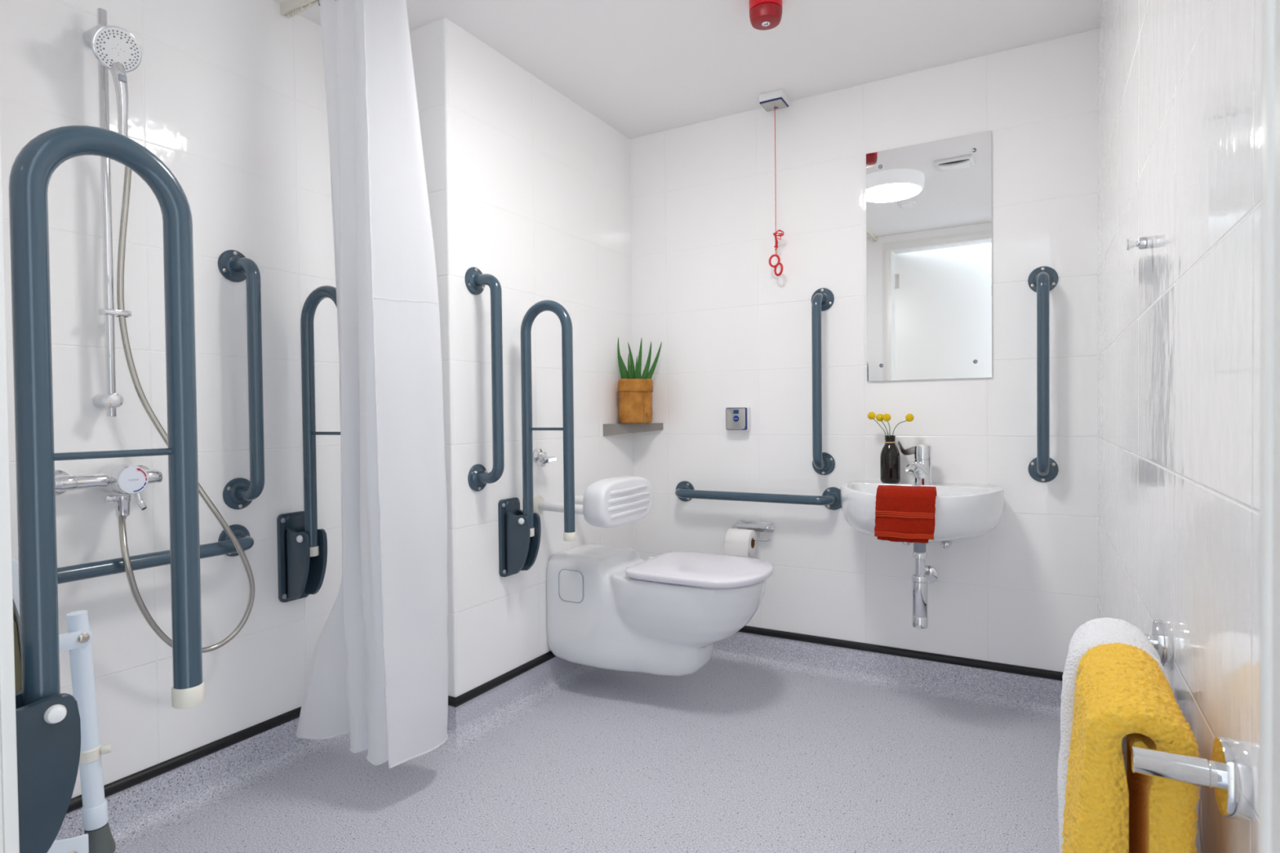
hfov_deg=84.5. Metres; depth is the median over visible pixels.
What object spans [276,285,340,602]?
rail
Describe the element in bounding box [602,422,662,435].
corner shelf
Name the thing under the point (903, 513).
hand towel
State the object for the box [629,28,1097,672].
wall
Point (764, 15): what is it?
beacon
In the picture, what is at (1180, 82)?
wall
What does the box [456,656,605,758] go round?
baseboard
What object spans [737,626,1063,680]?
trim
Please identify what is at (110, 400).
riser rail
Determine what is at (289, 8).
rail
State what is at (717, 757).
floor
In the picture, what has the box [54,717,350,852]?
baseboard
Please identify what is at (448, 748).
baseboard
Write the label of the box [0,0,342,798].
wall
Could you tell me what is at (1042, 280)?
grab rail
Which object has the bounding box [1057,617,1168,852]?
bath towel
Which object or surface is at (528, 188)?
wall
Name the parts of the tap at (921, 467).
lever arm, spout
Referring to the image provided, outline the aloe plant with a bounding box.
[617,337,662,423]
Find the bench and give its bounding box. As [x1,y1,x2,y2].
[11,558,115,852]
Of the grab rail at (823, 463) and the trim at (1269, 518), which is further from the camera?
the grab rail at (823, 463)
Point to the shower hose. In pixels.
(127, 175)
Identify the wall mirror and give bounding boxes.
[866,130,991,381]
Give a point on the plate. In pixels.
(736, 418)
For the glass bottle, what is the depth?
2.47 m
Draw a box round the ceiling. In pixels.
[273,0,1102,138]
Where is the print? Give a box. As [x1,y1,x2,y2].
[128,478,138,481]
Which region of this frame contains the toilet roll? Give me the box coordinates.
[724,528,757,556]
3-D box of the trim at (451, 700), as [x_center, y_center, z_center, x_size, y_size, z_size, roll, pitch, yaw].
[-0.719,0.844,2.241,0.374,0.027,0.012,0,1,30]
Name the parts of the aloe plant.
pot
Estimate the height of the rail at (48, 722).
0.907 m
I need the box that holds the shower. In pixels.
[91,25,142,137]
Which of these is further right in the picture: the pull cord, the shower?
the pull cord
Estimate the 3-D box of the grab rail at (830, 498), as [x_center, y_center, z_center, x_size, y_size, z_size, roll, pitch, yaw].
[0.436,0.274,2.781,0.711,0.087,0.106,0,1,30]
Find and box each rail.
[8,124,204,852]
[57,524,253,584]
[82,8,131,416]
[217,249,264,509]
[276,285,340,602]
[280,0,318,18]
[464,266,504,491]
[497,299,575,577]
[675,480,841,510]
[811,288,835,475]
[1027,266,1058,482]
[1126,619,1253,822]
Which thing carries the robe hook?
attached to the wall at (1180, 82)
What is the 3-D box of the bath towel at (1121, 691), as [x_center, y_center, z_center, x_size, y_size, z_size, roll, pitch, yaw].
[0.545,0.495,0.801,0.121,0.455,0.217,0,1,30]
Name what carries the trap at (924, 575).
attached to the basin
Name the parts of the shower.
handle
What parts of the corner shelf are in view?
shelf plate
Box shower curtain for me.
[295,0,448,768]
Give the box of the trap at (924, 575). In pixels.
[911,542,937,628]
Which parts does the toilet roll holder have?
plate, wall plate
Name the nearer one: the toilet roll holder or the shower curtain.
the shower curtain
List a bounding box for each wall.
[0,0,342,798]
[409,26,423,153]
[421,17,634,697]
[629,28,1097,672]
[1097,0,1262,852]
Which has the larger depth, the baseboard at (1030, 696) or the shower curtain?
the baseboard at (1030, 696)
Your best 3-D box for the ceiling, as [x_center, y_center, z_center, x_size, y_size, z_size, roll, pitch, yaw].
[-0.047,-1.283,1.702,2.320,0.100,2.635,0,1,30]
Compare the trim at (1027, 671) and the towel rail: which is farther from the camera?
the trim at (1027, 671)
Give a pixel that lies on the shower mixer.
(130, 480)
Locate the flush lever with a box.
[533,448,555,466]
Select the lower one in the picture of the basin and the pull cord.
the basin
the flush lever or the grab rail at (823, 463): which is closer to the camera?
the flush lever
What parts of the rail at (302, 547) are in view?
plate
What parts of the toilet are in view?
panel, lid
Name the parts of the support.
arm, arm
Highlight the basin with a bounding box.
[840,480,1004,549]
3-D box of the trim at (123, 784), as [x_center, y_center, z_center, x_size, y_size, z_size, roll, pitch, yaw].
[-1.194,0.858,1.773,0.012,0.027,1.297,0,1,30]
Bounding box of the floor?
[122,660,1060,852]
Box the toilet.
[546,543,773,676]
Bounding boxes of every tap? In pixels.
[896,440,932,484]
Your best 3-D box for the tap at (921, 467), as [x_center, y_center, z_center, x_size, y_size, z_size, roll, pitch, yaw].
[0.926,0.125,2.438,0.119,0.149,0.135,-1,1,-38]
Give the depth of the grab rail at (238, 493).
1.88 m
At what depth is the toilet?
2.37 m
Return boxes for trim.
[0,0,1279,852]
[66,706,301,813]
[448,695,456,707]
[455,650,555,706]
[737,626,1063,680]
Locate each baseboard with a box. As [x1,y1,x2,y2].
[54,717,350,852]
[432,705,457,758]
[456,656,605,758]
[709,631,1062,722]
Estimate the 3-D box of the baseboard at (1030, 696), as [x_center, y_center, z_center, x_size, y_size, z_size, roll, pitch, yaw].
[0.707,0.891,2.659,1.718,0.112,0.075,0,1,30]
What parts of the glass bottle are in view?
billy button, billy button, billy button, billy button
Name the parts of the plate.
plate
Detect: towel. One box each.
[874,484,937,542]
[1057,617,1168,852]
[1061,642,1199,852]
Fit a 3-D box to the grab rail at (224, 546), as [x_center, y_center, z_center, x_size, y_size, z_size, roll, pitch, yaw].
[-1.220,0.318,1.634,0.106,0.087,0.711,0,1,30]
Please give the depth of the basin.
2.18 m
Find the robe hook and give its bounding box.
[1126,235,1153,250]
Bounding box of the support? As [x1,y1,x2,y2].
[533,475,653,528]
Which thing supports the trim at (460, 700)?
attached to the wall at (528, 188)
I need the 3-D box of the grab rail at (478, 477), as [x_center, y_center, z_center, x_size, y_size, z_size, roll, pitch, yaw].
[-0.475,-0.149,2.213,0.106,0.711,0.087,0,1,30]
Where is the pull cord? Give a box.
[759,88,789,275]
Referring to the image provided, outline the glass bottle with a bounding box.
[867,412,914,483]
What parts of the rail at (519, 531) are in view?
plate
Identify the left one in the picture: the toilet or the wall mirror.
the toilet
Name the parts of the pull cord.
plate, cord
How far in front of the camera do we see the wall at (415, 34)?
2.18 m
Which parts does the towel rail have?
post, post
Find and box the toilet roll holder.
[731,520,773,542]
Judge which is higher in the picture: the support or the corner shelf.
the corner shelf
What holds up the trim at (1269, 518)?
attached to the wall
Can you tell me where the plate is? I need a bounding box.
[725,407,751,430]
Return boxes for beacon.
[749,0,782,30]
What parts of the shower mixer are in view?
flow lever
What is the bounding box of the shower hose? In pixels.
[116,165,254,653]
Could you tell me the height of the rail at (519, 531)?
0.907 m
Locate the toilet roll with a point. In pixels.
(738, 542)
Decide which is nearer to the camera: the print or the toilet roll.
the print
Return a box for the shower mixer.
[54,464,162,517]
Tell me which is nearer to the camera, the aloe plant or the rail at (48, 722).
the rail at (48, 722)

